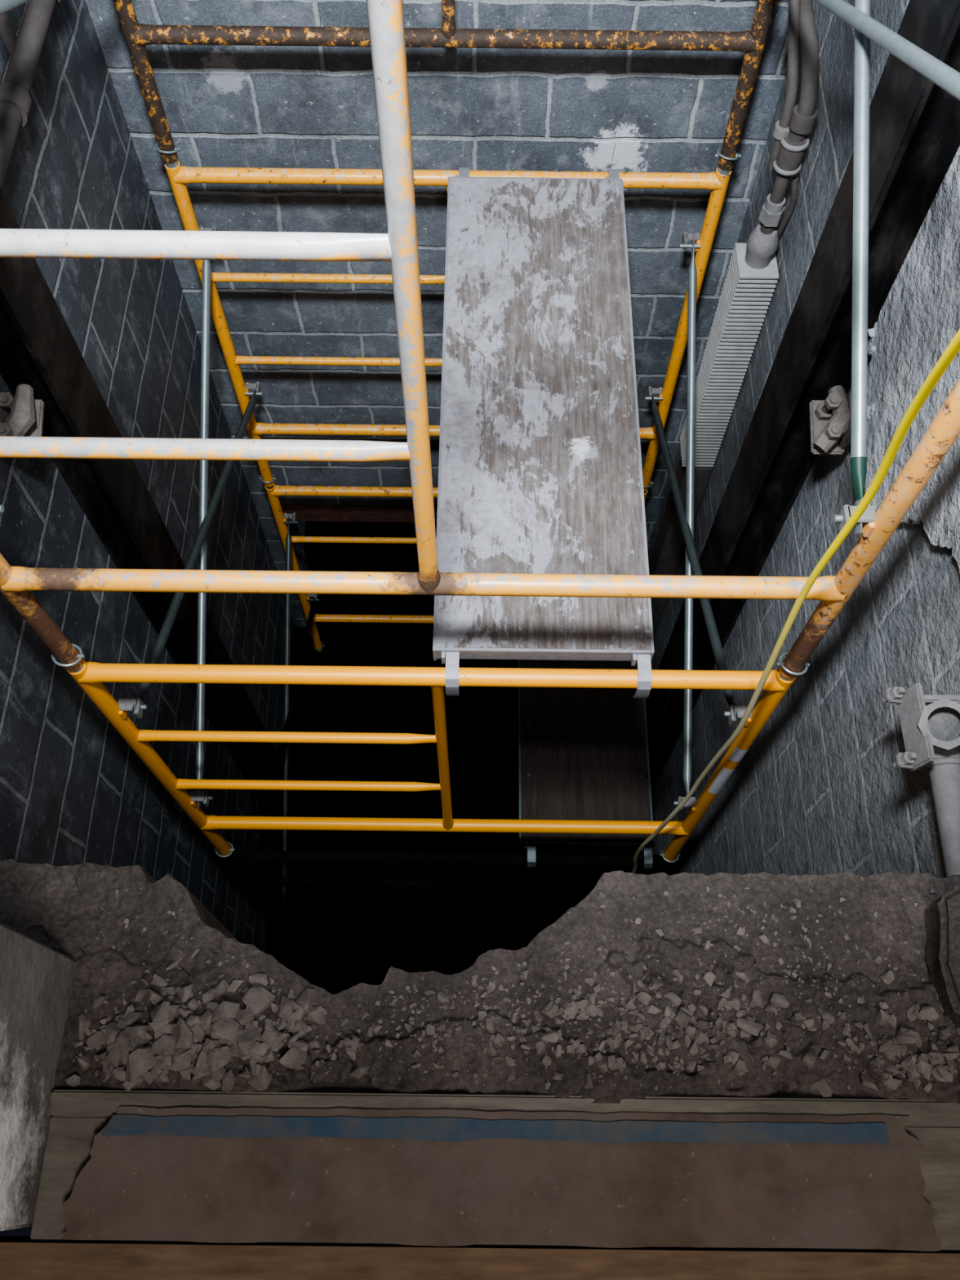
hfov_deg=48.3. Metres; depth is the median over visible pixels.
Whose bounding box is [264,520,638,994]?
floor
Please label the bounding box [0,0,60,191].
pipe
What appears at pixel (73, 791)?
wall
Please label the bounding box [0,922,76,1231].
wall
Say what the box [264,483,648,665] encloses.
frame
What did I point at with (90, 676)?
frame
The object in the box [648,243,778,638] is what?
cable tray
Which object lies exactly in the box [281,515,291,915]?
brace
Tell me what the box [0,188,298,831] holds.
steel column
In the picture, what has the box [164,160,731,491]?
frame
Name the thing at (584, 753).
plank
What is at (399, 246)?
frame
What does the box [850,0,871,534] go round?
brace
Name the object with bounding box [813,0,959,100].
brace
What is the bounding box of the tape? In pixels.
[101,1114,889,1145]
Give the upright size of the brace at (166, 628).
0.764 m
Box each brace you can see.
[0,0,31,14]
[131,389,257,719]
[195,229,210,807]
[255,598,315,876]
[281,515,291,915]
[650,393,737,726]
[683,235,697,813]
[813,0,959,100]
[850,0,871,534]
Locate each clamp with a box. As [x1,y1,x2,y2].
[0,383,44,436]
[808,385,851,455]
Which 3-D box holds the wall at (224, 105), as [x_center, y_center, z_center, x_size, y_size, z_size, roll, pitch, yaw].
[-0.085,-1.954,2.210,1.815,8.280,0.200,1,64,0]
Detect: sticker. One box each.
[707,766,735,794]
[728,746,748,762]
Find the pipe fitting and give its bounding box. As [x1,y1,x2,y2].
[882,682,959,876]
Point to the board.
(78, 1116)
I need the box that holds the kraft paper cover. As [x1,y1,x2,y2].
[59,1106,941,1251]
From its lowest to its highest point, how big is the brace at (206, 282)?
0.764 m
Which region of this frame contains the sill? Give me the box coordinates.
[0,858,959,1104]
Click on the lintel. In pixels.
(313, 513)
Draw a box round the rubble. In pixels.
[65,886,959,1098]
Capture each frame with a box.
[0,0,959,679]
[66,658,795,862]
[113,0,776,169]
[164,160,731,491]
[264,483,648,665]
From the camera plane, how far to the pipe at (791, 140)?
2.54 m
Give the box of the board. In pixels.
[30,1089,959,1252]
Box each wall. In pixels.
[0,0,295,951]
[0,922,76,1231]
[85,0,788,626]
[638,0,959,877]
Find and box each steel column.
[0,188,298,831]
[645,0,959,793]
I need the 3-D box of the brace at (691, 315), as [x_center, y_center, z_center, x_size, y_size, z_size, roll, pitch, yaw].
[0.623,-0.344,3.180,0.025,0.764,1.557,1,64,0]
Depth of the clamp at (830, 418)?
2.24 m
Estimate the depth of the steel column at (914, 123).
2.27 m
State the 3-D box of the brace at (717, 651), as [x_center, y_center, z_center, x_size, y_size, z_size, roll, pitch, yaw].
[0.608,-0.344,3.180,0.025,0.764,1.557,1,64,0]
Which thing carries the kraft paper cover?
on the board
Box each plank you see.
[0,1235,959,1279]
[432,167,654,697]
[517,659,654,871]
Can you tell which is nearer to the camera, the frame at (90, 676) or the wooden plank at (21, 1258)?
the wooden plank at (21, 1258)
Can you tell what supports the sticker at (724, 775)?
attached to the frame at (90, 676)
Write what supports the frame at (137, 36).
on the frame at (179, 175)
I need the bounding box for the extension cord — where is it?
[631,328,959,873]
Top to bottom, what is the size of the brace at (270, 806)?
0.764 m
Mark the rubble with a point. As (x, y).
(174, 1046)
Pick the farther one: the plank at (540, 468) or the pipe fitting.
the plank at (540, 468)
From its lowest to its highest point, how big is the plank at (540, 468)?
0.094 m
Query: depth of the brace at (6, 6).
1.79 m
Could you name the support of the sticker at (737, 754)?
attached to the frame at (90, 676)
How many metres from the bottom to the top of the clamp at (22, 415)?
0.141 m
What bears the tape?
on the kraft paper cover
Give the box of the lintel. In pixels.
[280,504,437,522]
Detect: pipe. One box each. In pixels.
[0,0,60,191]
[744,0,819,268]
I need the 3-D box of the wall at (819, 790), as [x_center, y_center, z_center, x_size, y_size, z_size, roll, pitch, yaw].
[0.891,-0.728,1.623,0.234,8.280,2.897,1,64,0]
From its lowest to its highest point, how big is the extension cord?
4.703 m

